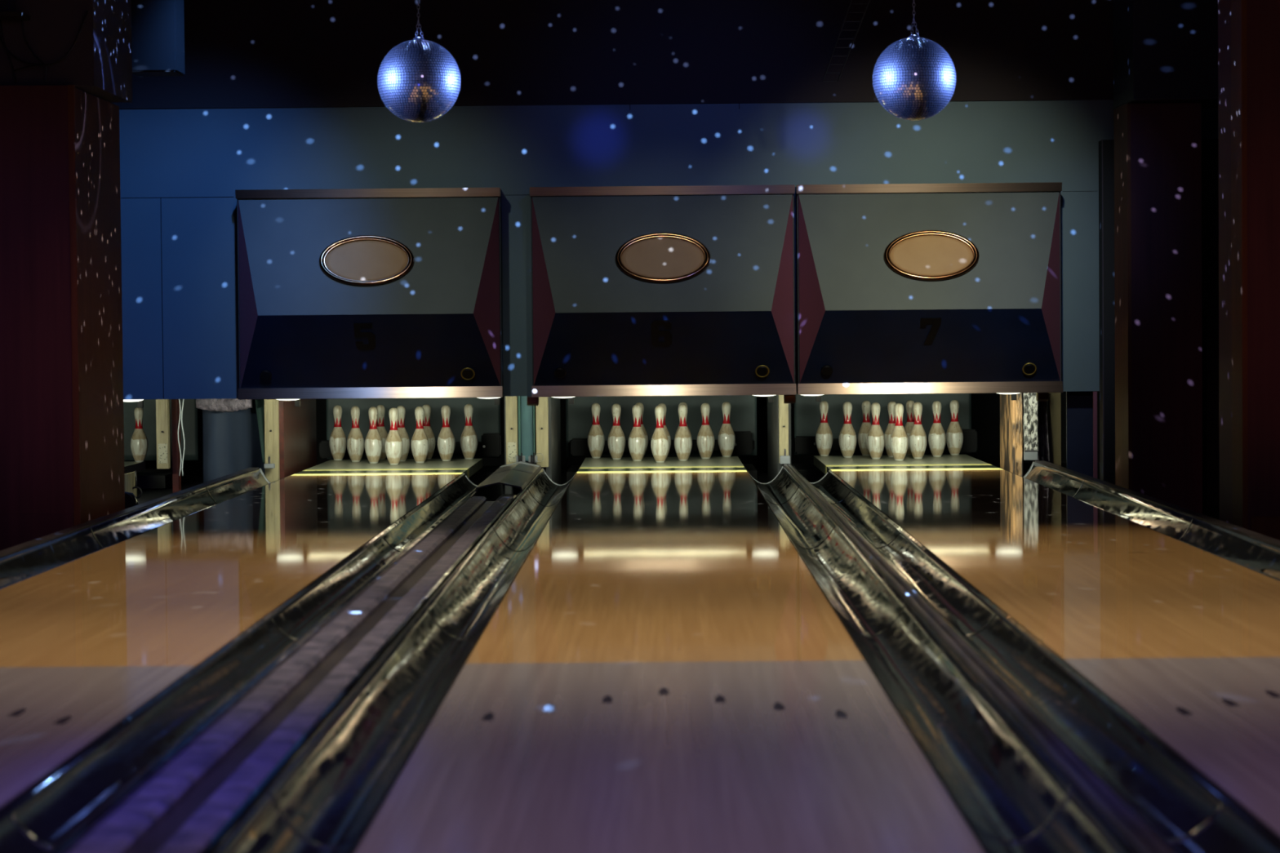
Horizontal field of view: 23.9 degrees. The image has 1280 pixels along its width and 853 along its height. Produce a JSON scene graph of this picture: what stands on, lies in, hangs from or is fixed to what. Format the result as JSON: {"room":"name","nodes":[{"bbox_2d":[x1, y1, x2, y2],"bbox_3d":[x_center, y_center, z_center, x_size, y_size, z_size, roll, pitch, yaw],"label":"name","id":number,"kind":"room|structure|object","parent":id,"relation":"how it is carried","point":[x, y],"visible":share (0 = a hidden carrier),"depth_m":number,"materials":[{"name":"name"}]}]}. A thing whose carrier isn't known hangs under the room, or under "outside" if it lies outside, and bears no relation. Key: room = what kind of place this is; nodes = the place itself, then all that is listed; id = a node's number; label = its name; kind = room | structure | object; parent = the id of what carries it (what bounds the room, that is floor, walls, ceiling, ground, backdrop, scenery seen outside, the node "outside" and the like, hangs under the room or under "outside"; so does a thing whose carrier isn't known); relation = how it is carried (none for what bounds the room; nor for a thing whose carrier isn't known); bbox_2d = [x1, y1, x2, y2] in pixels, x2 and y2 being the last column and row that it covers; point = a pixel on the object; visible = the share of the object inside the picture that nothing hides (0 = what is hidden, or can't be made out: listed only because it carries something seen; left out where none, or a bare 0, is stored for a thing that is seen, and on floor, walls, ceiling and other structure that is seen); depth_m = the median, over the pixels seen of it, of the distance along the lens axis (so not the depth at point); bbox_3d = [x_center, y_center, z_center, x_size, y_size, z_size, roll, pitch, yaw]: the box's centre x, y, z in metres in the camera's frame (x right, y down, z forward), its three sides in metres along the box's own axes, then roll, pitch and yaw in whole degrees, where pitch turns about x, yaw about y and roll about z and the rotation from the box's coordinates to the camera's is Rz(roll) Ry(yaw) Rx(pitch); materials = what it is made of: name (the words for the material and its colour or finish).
{"room":"sports facility","nodes":[
{"label":"sports facility","id":0,"kind":"room"},
{"bbox_2d":[124,391,1099,470],"bbox_3d":[-0.843,-1.405,24.074,12.000,3.650,0.200,0,2,0],"label":"wall","id":1,"kind":"structure","parent":0,"point":[985,407],"depth_m":24.01,"materials":[{"name":"black"}]},
{"bbox_2d":[112,0,1217,399],"bbox_3d":[-0.884,-1.612,18.198,11.960,2.860,0.092,0,2,0],"label":"wall","id":2,"kind":"structure","parent":0,"point":[166,155],"depth_m":18.15,"materials":[{"name":"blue paint"}]},
{"bbox_2d":[160,204,164,399],"bbox_3d":[-2.878,-0.771,18.203,0.004,1.210,0.003,0,2,0],"label":"trim","id":3,"kind":"structure","parent":2,"relation":"attached to","point":[161,205],"depth_m":18.20,"materials":[{"name":"black"}]},
{"bbox_2d":[235,187,503,399],"bbox_3d":[-1.612,-0.790,17.969,1.574,1.246,0.448,0,2,0],"label":"pinsetter cover","id":4,"kind":"object","parent":2,"relation":"attached to","point":[344,293],"visible":1,"depth_m":17.89,"materials":[{"name":"metal"}]},
{"bbox_2d":[529,184,796,396],"bbox_3d":[0.137,-0.805,17.957,1.574,1.246,0.448,0,2,0],"label":"pinsetter cover","id":5,"kind":"object","parent":2,"relation":"attached to","point":[637,291],"visible":1,"depth_m":17.88,"materials":[{"name":"metal"}]},
{"bbox_2d":[795,182,1062,395],"bbox_3d":[1.721,-0.818,17.946,1.574,1.246,0.448,0,2,0],"label":"pinsetter cover","id":6,"kind":"object","parent":2,"relation":"attached to","point":[901,288],"visible":1,"depth_m":17.87,"materials":[{"name":"metal"}]},
{"bbox_2d":[137,462,1219,852],"bbox_3d":[-0.900,0.727,12.836,12.000,0.100,22.400,0,2,0],"label":"floor","id":7,"kind":"structure","parent":0,"point":[195,477],"depth_m":20.97,"materials":[{"name":"black"}]},
{"bbox_2d":[0,84,124,551],"bbox_3d":[-2.931,-0.494,14.804,0.583,2.252,1.215,0,2,0],"label":"wooden column","id":8,"kind":"structure","parent":7,"relation":"on","point":[62,421],"depth_m":14.22,"materials":[{"name":"brown wood"}]},
{"bbox_2d":[0,0,132,102],"bbox_3d":[-2.908,-2.263,14.735,0.670,1.288,1.040,0,2,0],"label":"bulkhead","id":9,"kind":"object","parent":8,"relation":"on","point":[99,64],"visible":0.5,"depth_m":14.23,"materials":[{"name":"grey paint"}]},
{"bbox_3d":[-3.043,-1.986,14.114,0.345,0.160,0.220,0,2,0],"label":"wall shelf","id":10,"kind":"object","parent":9,"relation":"attached to","visible":0},
{"bbox_2d":[0,19,17,82],"bbox_3d":[-2.968,-1.764,14.194,0.079,0.292,0.009,0,2,0],"label":"cable","id":11,"kind":"object","parent":10,"relation":"hanging from","point":[1,26],"visible":1,"depth_m":14.19,"materials":[{"name":"black plastic"}]},
{"bbox_2d":[21,19,47,81],"bbox_3d":[-2.843,-1.764,14.181,0.120,0.291,0.009,0,2,0],"label":"cable","id":12,"kind":"object","parent":10,"relation":"hanging from","point":[22,24],"visible":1,"depth_m":14.18,"materials":[{"name":"black plastic"}]},
{"bbox_2d":[0,10,88,65],"bbox_3d":[-2.818,-1.824,14.203,0.458,0.257,0.009,0,2,0],"label":"cable","id":13,"kind":"object","parent":10,"relation":"hanging from","point":[86,12],"visible":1,"depth_m":14.20,"materials":[{"name":"black plastic"}]},
{"bbox_2d":[0,467,259,557],"bbox_3d":[-2.477,0.648,10.417,0.064,0.239,17.150,0,2,0],"label":"rail","id":14,"kind":"object","parent":7,"relation":"on","point":[44,539],"visible":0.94,"depth_m":13.99,"materials":[{"name":"plastic"}]},
{"bbox_2d":[124,491,138,509],"bbox_3d":[-2.867,0.466,16.642,0.217,0.217,0.217,0,2,0],"label":"roller","id":15,"kind":"object","parent":7,"relation":"on","point":[131,500],"visible":0.12,"depth_m":16.58,"materials":[{"name":"black plastic"}]},
{"bbox_2d":[124,471,142,498],"bbox_3d":[-3.145,0.384,18.467,0.078,0.190,1.050,0,2,0],"label":"box","id":16,"kind":"object","parent":7,"relation":"on","point":[131,478],"visible":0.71,"depth_m":18.84,"materials":[{"name":"black"}]},
{"bbox_2d":[124,461,145,474],"bbox_3d":[-4.021,0.579,11.415,1.054,0.061,19.130,0,2,0],"label":"lane","id":17,"kind":"object","parent":7,"relation":"on","point":[130,466],"visible":0.07,"depth_m":20.63,"materials":[{"name":"brown wood"}]},
{"bbox_2d":[130,407,147,462],"bbox_3d":[-3.458,0.055,20.863,0.121,0.381,0.121,-1,2,-22],"label":"pin","id":18,"kind":"object","parent":17,"relation":"on","point":[139,441],"visible":0.96,"depth_m":20.83,"materials":[{"name":"grey"}]},
{"bbox_2d":[0,467,294,589],"bbox_3d":[-2.328,0.606,10.460,0.221,0.157,17.240,0,2,0],"label":"gutter","id":19,"kind":"object","parent":7,"relation":"on","point":[15,567],"visible":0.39,"depth_m":13.73,"materials":[{"name":"black plastic"}]},
{"bbox_2d":[136,468,188,488],"bbox_3d":[-3.955,0.374,21.524,1.320,0.090,1.050,0,2,0],"label":"pit","id":20,"kind":"object","parent":7,"relation":"on","point":[148,478],"visible":0.36,"depth_m":21.03,"materials":[{"name":"black"}]},
{"bbox_2d":[123,399,198,460],"bbox_3d":[-3.958,-0.093,21.587,1.600,0.680,0.030,0,2,0],"label":"curtain","id":21,"kind":"object","parent":20,"relation":"on","point":[189,416],"visible":0.12,"depth_m":21.58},
{"bbox_2d":[171,399,181,493],"bbox_3d":[-2.943,0.134,19.183,0.040,0.680,0.100,0,2,0],"label":"timber post","id":22,"kind":"object","parent":7,"relation":"on","point":[176,479],"visible":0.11,"depth_m":19.14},
{"bbox_2d":[155,399,170,468],"bbox_3d":[-3.015,0.032,19.117,0.077,0.470,0.087,0,2,0],"label":"timber post","id":23,"kind":"object","parent":22,"relation":"attached to","point":[162,406],"visible":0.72,"depth_m":19.08,"materials":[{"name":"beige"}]},
{"bbox_2d":[0,458,482,808],"bbox_3d":[-1.681,0.559,11.400,1.054,0.061,19.130,0,2,0],"label":"lane","id":24,"kind":"object","parent":7,"relation":"on","point":[86,642],"visible":0.88,"depth_m":10.11,"materials":[{"name":"brown wood"}]},
{"bbox_2d":[328,404,346,460],"bbox_3d":[-2.085,0.043,20.854,0.121,0.381,0.121,-1,2,-26],"label":"pin","id":25,"kind":"object","parent":24,"relation":"on","point":[337,441],"visible":1,"depth_m":20.82,"materials":[{"name":"wood"}]},
{"bbox_2d":[346,405,364,462],"bbox_3d":[-1.938,0.050,20.589,0.121,0.381,0.121,-1,2,-12],"label":"pin","id":26,"kind":"object","parent":24,"relation":"on","point":[355,441],"visible":1,"depth_m":20.56,"materials":[{"name":"grey"}]},
{"bbox_2d":[364,406,382,463],"bbox_3d":[-1.792,0.057,20.324,0.121,0.381,0.121,-1,2,-2],"label":"pin","id":27,"kind":"object","parent":24,"relation":"on","point":[373,441],"visible":1,"depth_m":20.29,"materials":[{"name":"grey"}]},
{"bbox_2d":[376,404,387,460],"bbox_3d":[-1.789,0.041,20.852,0.121,0.381,0.121,1,2,36],"label":"pin","id":28,"kind":"object","parent":24,"relation":"on","point":[383,433],"visible":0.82,"depth_m":20.82,"materials":[{"name":"grey"}]},
{"bbox_2d":[385,407,403,465],"bbox_3d":[-1.633,0.064,20.059,0.121,0.381,0.121,0,2,24],"label":"pin","id":29,"kind":"object","parent":24,"relation":"on","point":[393,442],"visible":1,"depth_m":20.03,"materials":[{"name":"grey"}]},
{"bbox_2d":[396,405,409,461],"bbox_3d":[-1.628,0.048,20.587,0.121,0.381,0.121,-2,2,-41],"label":"pin","id":30,"kind":"object","parent":24,"relation":"on","point":[402,411],"visible":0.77,"depth_m":20.56,"materials":[{"name":"grey"}]},
{"bbox_2d":[410,406,428,462],"bbox_3d":[-1.480,0.055,20.322,0.121,0.381,0.121,-1,2,-13],"label":"pin","id":31,"kind":"object","parent":24,"relation":"on","point":[420,441],"visible":1,"depth_m":20.29,"materials":[{"name":"grey"}]},
{"bbox_2d":[422,404,435,459],"bbox_3d":[-1.472,0.038,20.850,0.121,0.381,0.121,1,2,36],"label":"pin","id":32,"kind":"object","parent":24,"relation":"on","point":[426,424],"visible":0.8,"depth_m":20.82,"materials":[{"name":"grey"}]},
{"bbox_2d":[437,404,454,461],"bbox_3d":[-1.321,0.045,20.585,0.121,0.381,0.121,-1,2,-20],"label":"pin","id":33,"kind":"object","parent":24,"relation":"on","point":[446,439],"visible":1,"depth_m":20.55,"materials":[{"name":"grey"}]},
{"bbox_2d":[460,404,477,459],"bbox_3d":[-1.180,0.035,20.848,0.121,0.381,0.121,-1,2,-26],"label":"pin","id":34,"kind":"object","parent":24,"relation":"on","point":[468,438],"visible":1,"depth_m":20.81,"materials":[{"name":"grey"}]},
{"bbox_2d":[263,399,279,482],"bbox_3d":[-2.328,0.136,19.116,0.084,0.690,0.087,0,2,0],"label":"timber post","id":35,"kind":"object","parent":7,"relation":"on","point":[271,406],"visible":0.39,"depth_m":19.08,"materials":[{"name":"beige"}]},
{"bbox_2d":[195,398,253,412],"bbox_3d":[-2.636,-0.150,19.162,0.361,0.124,0.078,0,2,0],"label":"roll","id":36,"kind":"object","parent":35,"relation":"attached to","point":[226,405],"visible":0.76,"depth_m":19.14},
{"bbox_2d":[202,399,265,483],"bbox_3d":[-2.592,0.128,19.285,0.400,0.600,0.053,0,2,0],"label":"curtain","id":37,"kind":"object","parent":36,"relation":"hanging from","point":[231,442],"visible":0.71,"depth_m":19.28,"materials":[{"name":"blue fabric"}]},
{"bbox_2d":[254,399,264,462],"bbox_3d":[-2.409,0.019,19.189,0.068,0.420,0.014,0,2,0],"label":"drape","id":38,"kind":"object","parent":35,"relation":"hanging from","point":[259,402],"visible":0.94,"depth_m":19.18,"materials":[{"name":"teal fabric"}]},
{"bbox_2d":[52,495,516,852],"bbox_3d":[-0.813,0.692,8.782,0.255,0.226,13.900,0,2,0],"label":"divider","id":39,"kind":"object","parent":7,"relation":"on","point":[193,797],"visible":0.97,"depth_m":6.75,"materials":[{"name":"black plastic"}]},
{"bbox_2d":[0,468,497,852],"bbox_3d":[-1.045,0.603,10.451,0.221,0.142,17.240,0,2,0],"label":"gutter","id":40,"kind":"object","parent":39,"relation":"attached to","point":[45,815],"visible":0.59,"depth_m":7.45,"materials":[{"name":"black metal"}]},
{"bbox_2d":[213,467,577,852],"bbox_3d":[-0.559,0.599,10.448,0.221,0.142,17.240,0,2,0],"label":"gutter","id":41,"kind":"object","parent":39,"relation":"attached to","point":[326,799],"visible":0.99,"depth_m":7.30,"materials":[{"name":"black metal"}]},
{"bbox_2d":[279,399,316,479],"bbox_3d":[-2.272,0.108,20.071,0.040,0.695,1.815,0,2,0],"label":"panel","id":42,"kind":"object","parent":7,"relation":"on","point":[297,424],"visible":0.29,"depth_m":19.86,"materials":[{"name":"wood"}]},
{"bbox_2d":[468,466,500,485],"bbox_3d":[-1.614,0.354,21.508,1.320,0.090,1.050,0,2,0],"label":"pit","id":43,"kind":"object","parent":7,"relation":"on","point":[485,472],"visible":0.07,"depth_m":20.98,"materials":[{"name":"black"}]},
{"bbox_2d":[319,433,504,457],"bbox_3d":[-1.617,0.134,21.365,1.320,0.160,0.202,0,2,0],"label":"machinery","id":44,"kind":"object","parent":43,"relation":"on","point":[491,444],"visible":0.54,"depth_m":21.28,"materials":[{"name":"black"}]},
{"bbox_2d":[326,397,501,458],"bbox_3d":[-1.617,-0.113,21.572,1.240,0.680,0.033,0,2,0],"label":"curtain","id":45,"kind":"object","parent":43,"relation":"on","point":[486,415],"visible":0.24,"depth_m":21.57,"materials":[{"name":"fabric"}]},
{"bbox_2d":[470,461,541,501],"bbox_3d":[-0.757,0.401,17.367,0.259,0.264,3.280,0,2,0],"label":"tunnel cover","id":46,"kind":"object","parent":7,"relation":"on","point":[520,474],"visible":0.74,"depth_m":17.53,"materials":[{"name":"plastic"}]},
{"bbox_2d":[504,396,520,493],"bbox_3d":[-0.832,0.095,20.061,0.040,0.695,1.815,0,2,0],"label":"panel","id":47,"kind":"object","parent":7,"relation":"on","point":[508,490],"visible":0.14,"depth_m":19.16,"materials":[{"name":"grey"}]},
{"bbox_2d":[505,395,535,464],"bbox_3d":[-0.754,0.017,19.102,0.183,0.480,0.087,0,2,0],"label":"timber post","id":48,"kind":"object","parent":47,"relation":"attached to","point":[511,402],"depth_m":19.10,"materials":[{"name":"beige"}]},
{"bbox_2d":[546,396,560,484],"bbox_3d":[-0.574,0.093,20.060,0.035,0.695,1.815,0,2,0],"label":"panel","id":49,"kind":"object","parent":7,"relation":"on","point":[553,470],"visible":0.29,"depth_m":19.77,"materials":[{"name":"grey"}]},
{"bbox_2d":[535,396,548,466],"bbox_3d":[-0.618,0.016,19.101,0.076,0.480,0.087,0,2,0],"label":"timber post","id":50,"kind":"object","parent":49,"relation":"attached to","point":[542,409],"visible":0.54,"depth_m":19.07,"materials":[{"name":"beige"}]},
{"bbox_2d":[566,463,756,482],"bbox_3d":[0.155,0.339,21.496,1.320,0.090,1.050,0,2,0],"label":"pit","id":51,"kind":"object","parent":7,"relation":"on","point":[750,468],"visible":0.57,"depth_m":21.06,"materials":[{"name":"black"}]},
{"bbox_2d":[565,395,756,457],"bbox_3d":[0.151,-0.128,21.561,1.360,0.680,0.034,0,2,0],"label":"curtain","id":52,"kind":"object","parent":51,"relation":"on","point":[743,417],"visible":0.3,"depth_m":21.56,"materials":[{"name":"fabric"}]},
{"bbox_2d":[568,431,755,455],"bbox_3d":[0.152,0.118,21.353,1.320,0.160,0.202,0,2,0],"label":"machinery","id":53,"kind":"object","parent":51,"relation":"on","point":[744,444],"visible":0.54,"depth_m":21.27,"materials":[{"name":"black"}]},
{"bbox_2d":[355,456,983,852],"bbox_3d":[0.088,0.544,11.388,1.054,0.061,19.130,0,2,0],"label":"lane","id":54,"kind":"object","parent":7,"relation":"on","point":[663,670],"visible":0.99,"depth_m":6.96,"materials":[{"name":"brown wood"}]},
{"bbox_2d":[587,403,604,457],"bbox_3d":[-0.303,0.028,20.842,0.121,0.381,0.121,-1,2,-25],"label":"pin","id":55,"kind":"object","parent":54,"relation":"on","point":[596,438],"visible":1,"depth_m":20.81,"materials":[{"name":"grey"}]},
{"bbox_2d":[607,404,625,459],"bbox_3d":[-0.160,0.035,20.577,0.121,0.381,0.121,-2,3,-44],"label":"pin","id":56,"kind":"object","parent":54,"relation":"on","point":[616,438],"visible":1,"depth_m":20.55,"materials":[{"name":"grey"}]},
{"bbox_2d":[628,404,646,461],"bbox_3d":[-0.020,0.042,20.312,0.121,0.381,0.121,0,2,19],"label":"pin","id":57,"kind":"object","parent":54,"relation":"on","point":[637,438],"visible":1,"depth_m":20.28,"materials":[{"name":"grey"}]},
{"bbox_2d":[635,402,648,457],"bbox_3d":[-0.004,0.025,20.840,0.121,0.381,0.121,0,2,28],"label":"pin","id":58,"kind":"object","parent":54,"relation":"on","point":[642,427],"visible":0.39,"depth_m":20.82,"materials":[{"name":"grey"}]},
{"bbox_2d":[650,404,669,462],"bbox_3d":[0.132,0.049,20.047,0.121,0.381,0.121,1,2,38],"label":"pin","id":59,"kind":"object","parent":54,"relation":"on","point":[660,444],"visible":1,"depth_m":20.02,"materials":[{"name":"grey"}]},
{"bbox_2d":[657,403,671,459],"bbox_3d":[0.150,0.032,20.575,0.121,0.381,0.121,1,3,44],"label":"pin","id":60,"kind":"object","parent":54,"relation":"on","point":[660,404],"visible":0.29,"depth_m":20.55,"materials":[{"name":"grey"}]},
{"bbox_2d":[674,404,692,461],"bbox_3d":[0.289,0.040,20.310,0.121,0.381,0.121,-1,2,-27],"label":"pin","id":61,"kind":"object","parent":54,"relation":"on","point":[682,439],"visible":1,"depth_m":20.28,"materials":[{"name":"grey"}]},
{"bbox_2d":[697,403,714,458],"bbox_3d":[0.447,0.030,20.573,0.121,0.381,0.121,0,2,10],"label":"pin","id":62,"kind":"object","parent":54,"relation":"on","point":[705,437],"visible":1,"depth_m":20.54,"materials":[{"name":"grey"}]},
{"bbox_2d":[717,401,735,457],"bbox_3d":[0.597,0.020,20.836,0.121,0.381,0.121,-2,2,-32],"label":"pin","id":63,"kind":"object","parent":54,"relation":"on","point":[726,437],"visible":1,"depth_m":20.80,"materials":[{"name":"grey"}]},
{"bbox_2d":[767,395,782,482],"bbox_3d":[0.893,0.080,20.050,0.030,0.695,1.815,0,2,0],"label":"panel","id":64,"kind":"object","parent":7,"relation":"on","point":[774,467],"visible":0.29,"depth_m":19.88,"materials":[{"name":"grey"}]},
{"bbox_2d":[778,395,788,462],"bbox_3d":[0.907,-0.002,19.090,0.059,0.470,0.087,0,2,0],"label":"timber post","id":65,"kind":"object","parent":64,"relation":"attached to","point":[783,407],"visible":0.69,"depth_m":19.05,"materials":[{"name":"beige"}]},
{"bbox_2d":[782,403,791,466],"bbox_3d":[0.948,0.080,20.049,0.030,0.695,1.815,0,2,0],"label":"panel","id":66,"kind":"object","parent":7,"relation":"on","point":[789,404],"visible":0.07,"depth_m":19.14,"materials":[{"name":"grey"}]},
{"bbox_2d":[791,463,825,482],"bbox_3d":[1.734,0.325,21.485,1.320,0.090,1.050,0,2,0],"label":"pit","id":67,"kind":"object","parent":7,"relation":"on","point":[810,472],"visible":0.02,"depth_m":20.97,"materials":[{"name":"black"}]},
{"bbox_2d":[794,393,971,454],"bbox_3d":[1.730,-0.142,21.549,1.260,0.680,0.030,0,2,0],"label":"curtain","id":68,"kind":"object","parent":67,"relation":"on","point":[806,409],"visible":0.27,"depth_m":21.55,"materials":[{"name":"fabric"}]},
{"bbox_2d":[791,429,977,453],"bbox_3d":[1.731,0.105,21.342,1.320,0.160,0.202,0,2,0],"label":"machinery","id":69,"kind":"object","parent":67,"relation":"on","point":[801,444],"visible":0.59,"depth_m":21.26,"materials":[{"name":"black"}]},
{"bbox_2d":[783,463,1172,852],"bbox_3d":[0.871,0.622,10.419,0.051,0.232,17.200,0,2,0],"label":"cap","id":70,"kind":"object","parent":7,"relation":"on","point":[1126,822],"visible":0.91,"depth_m":6.64,"materials":[{"name":"plastic"}]},
{"bbox_2d":[1000,394,1015,474],"bbox_3d":[2.381,0.085,19.485,0.040,0.695,0.725,0,2,0],"label":"panel","id":71,"kind":"object","parent":7,"relation":"on","point":[1007,459],"visible":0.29,"depth_m":19.41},
{"bbox_2d":[1014,392,1039,476],"bbox_3d":[2.439,0.096,19.054,0.135,0.690,0.126,0,2,0],"label":"timber post","id":72,"kind":"object","parent":7,"relation":"on","point":[1018,402],"depth_m":19.05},
{"bbox_2d":[1022,392,1038,450],"bbox_3d":[2.460,-0.049,19.033,0.092,0.404,0.066,0,2,0],"label":"padding","id":73,"kind":"object","parent":72,"relation":"attached to","point":[1030,415],"visible":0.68,"depth_m":19.01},
{"bbox_2d":[813,454,1279,837],"bbox_3d":[1.667,0.530,11.377,1.054,0.061,19.130,0,2,0],"label":"lane","id":74,"kind":"object","parent":7,"relation":"on","point":[1183,637],"visible":0.89,"depth_m":9.64,"materials":[{"name":"brown wood"}]},
{"bbox_2d":[815,400,832,456],"bbox_3d":[1.269,0.014,20.831,0.121,0.381,0.121,0,2,9],"label":"pin","id":75,"kind":"object","parent":74,"relation":"on","point":[824,435],"visible":1,"depth_m":20.80,"materials":[{"name":"grey"}]},
{"bbox_2d":[839,401,856,457],"bbox_3d":[1.413,0.021,20.566,0.121,0.381,0.121,1,2,38],"label":"pin","id":76,"kind":"object","parent":74,"relation":"on","point":[847,436],"visible":1,"depth_m":20.53,"materials":[{"name":"grey"}]},
{"bbox_2d":[857,400,871,456],"bbox_3d":[1.561,0.012,20.829,0.121,0.381,0.121,-1,2,-16],"label":"pin","id":77,"kind":"object","parent":74,"relation":"on","point":[864,428],"visible":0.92,"depth_m":20.80,"materials":[{"name":"grey"}]},
{"bbox_2d":[866,402,884,459],"bbox_3d":[1.584,0.028,20.301,0.121,0.381,0.121,-1,2,-23],"label":"pin","id":78,"kind":"object","parent":74,"relation":"on","point":[875,438],"visible":1,"depth_m":20.27,"materials":[{"name":"grey"}]},
{"bbox_2d":[884,401,896,457],"bbox_3d":[1.718,0.019,20.564,0.121,0.381,0.121,-2,2,-42],"label":"pin","id":79,"kind":"object","parent":74,"relation":"on","point":[891,424],"visible":0.66,"depth_m":20.54,"materials":[{"name":"grey"}]},
{"bbox_2d":[889,403,908,460],"bbox_3d":[1.718,0.036,20.036,0.121,0.381,0.121,-2,2,-29],"label":"pin","id":80,"kind":"object","parent":74,"relation":"on","point":[899,442],"visible":1,"depth_m":20.00,"materials":[{"name":"grey"}]},
{"bbox_2d":[904,400,914,455],"bbox_3d":[1.865,0.009,20.827,0.121,0.381,0.121,-2,2,-39],"label":"pin","id":81,"kind":"object","parent":74,"relation":"on","point":[910,416],"visible":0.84,"depth_m":20.80,"materials":[{"name":"grey"}]},
{"bbox_2d":[908,402,927,458],"bbox_3d":[1.866,0.026,20.299,0.121,0.381,0.121,0,2,25],"label":"pin","id":82,"kind":"object","parent":74,"relation":"on","point":[917,441],"visible":1,"depth_m":20.27,"materials":[{"name":"grey"}]},
{"bbox_2d":[928,400,946,457],"bbox_3d":[2.021,0.016,20.562,0.121,0.381,0.121,-1,2,-21],"label":"pin","id":83,"kind":"object","parent":74,"relation":"on","point":[936,437],"visible":1,"depth_m":20.53,"materials":[{"name":"grey"}]},
{"bbox_2d":[946,400,963,455],"bbox_3d":[2.168,0.007,20.825,0.121,0.381,0.121,-1,2,-14],"label":"pin","id":84,"kind":"object","parent":74,"relation":"on","point":[954,434],"visible":1,"depth_m":20.79,"materials":[{"name":"grey"}]},
{"bbox_2d":[1048,392,1061,466],"bbox_3d":[2.630,0.091,19.161,0.075,0.690,0.030,0,2,0],"label":"board","id":85,"kind":"object","parent":7,"relation":"on","point":[1055,398],"visible":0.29,"depth_m":19.14,"materials":[{"name":"brown"}]},
{"bbox_2d":[1037,401,1050,462],"bbox_3d":[2.556,0.033,19.117,0.090,0.530,0.038,0,2,0],"label":"drape","id":86,"kind":"object","parent":85,"relation":"hanging from","point":[1043,454],"visible":0.66,"depth_m":19.11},
{"bbox_2d":[1066,391,1093,476],"bbox_3d":[2.675,0.123,18.361,0.165,0.676,0.030,0,2,0],"label":"board","id":87,"kind":"object","parent":7,"relation":"on","point":[1079,404],"visible":0.64,"depth_m":18.34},
{"bbox_2d":[1093,391,1097,478],"bbox_3d":[2.742,0.127,18.206,0.022,0.676,0.020,0,2,0],"label":"strip","id":88,"kind":"object","parent":7,"relation":"on","point":[1095,393],"visible":0.64,"depth_m":18.19,"materials":[{"name":"red"}]},
{"bbox_2d":[1000,461,1279,581],"bbox_3d":[2.303,0.566,10.428,0.221,0.157,17.240,0,2,0],"label":"gutter","id":89,"kind":"object","parent":7,"relation":"on","point":[1260,557],"visible":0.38,"depth_m":13.65,"materials":[{"name":"black plastic"}]},
{"bbox_2d":[1034,460,1279,546],"bbox_3d":[2.451,0.606,10.384,0.064,0.239,17.150,0,2,0],"label":"rail","id":90,"kind":"object","parent":7,"relation":"on","point":[1246,532],"visible":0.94,"depth_m":13.95,"materials":[{"name":"plastic"}]},
{"bbox_2d":[1114,102,1202,514],"bbox_3d":[2.984,-0.673,17.418,0.420,2.340,0.500,0,2,0],"label":"wooden column","id":91,"kind":"structure","parent":7,"relation":"on","point":[1157,146],"depth_m":17.17,"materials":[{"name":"brown wood"}]},
{"bbox_2d":[1113,0,1217,109],"bbox_3d":[3.109,-2.248,17.293,0.690,0.805,0.750,0,2,0],"label":"ceiling box","id":92,"kind":"object","parent":91,"relation":"on","point":[1165,51],"visible":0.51,"depth_m":16.93,"materials":[{"name":"paint"}]},
{"bbox_2d":[1098,138,1219,506],"bbox_3d":[3.855,-0.623,18.055,2.206,2.185,0.180,0,2,0],"label":"wall","id":93,"kind":"structure","parent":7,"relation":"on","point":[1210,151],"depth_m":17.97,"materials":[{"name":"black"}]},
{"bbox_2d":[1217,0,1279,540],"bbox_3d":[2.922,-1.154,13.683,0.504,3.540,0.598,0,2,0],"label":"wooden column","id":94,"kind":"structure","parent":7,"relation":"on","point":[1249,30],"depth_m":13.44,"materials":[{"name":"brown wood"}]},
{"bbox_2d":[822,0,870,81],"bbox_3d":[1.183,-2.278,16.626,0.114,0.676,1.054,-1,2,-13],"label":"cable tray","id":95,"kind":"object","parent":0,"point":[868,3],"visible":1,"depth_m":16.82,"materials":[{"name":"black metal"}]},
{"bbox_3d":[-0.958,-2.826,8.921,12.400,0.150,30.400,0,2,0],"label":"ceiling","id":96,"kind":"structure","parent":0,"visible":0},
{"bbox_2d":[131,0,185,76],"bbox_3d":[-2.655,-2.450,16.495,0.283,1.050,0.306,0,2,0],"label":"speaker","id":97,"kind":"object","parent":96,"relation":"hanging from","point":[157,26],"visible":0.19,"depth_m":16.36},
{"bbox_2d":[377,0,461,123],"bbox_3d":[-1.062,-2.190,14.445,0.398,1.474,0.398,0,2,4],"label":"ball","id":98,"kind":"object","parent":96,"relation":"hanging from","point":[419,81],"visible":1,"depth_m":14.32,"materials":[{"name":"silver tile"}]},
{"bbox_2d":[872,0,955,120],"bbox_3d":[1.306,-2.205,14.429,0.398,1.486,0.398,0,2,4],"label":"ball","id":99,"kind":"object","parent":96,"relation":"hanging from","point":[913,78],"visible":1,"depth_m":14.31,"materials":[{"name":"silver tile"}]},
{"bbox_3d":[-0.998,1.099,-2.070,12.000,0.300,7.780,0,2,0],"label":"floor","id":100,"kind":"structure","parent":0,"visible":0},
{"bbox_2d":[746,466,1137,852],"bbox_3d":[0.730,0.588,10.439,0.234,0.142,17.240,0,2,0],"label":"gutter","id":101,"kind":"object","parent":100,"relation":"attached to","point":[1013,797],"visible":0.98,"depth_m":7.20,"materials":[{"name":"black plastic"}]},
{"bbox_2d":[792,466,1279,852],"bbox_3d":[1.013,0.585,10.437,0.234,0.142,17.240,0,2,0],"label":"gutter","id":102,"kind":"object","parent":100,"relation":"attached to","point":[1187,811],"visible":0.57,"depth_m":7.24,"materials":[{"name":"black plastic"}]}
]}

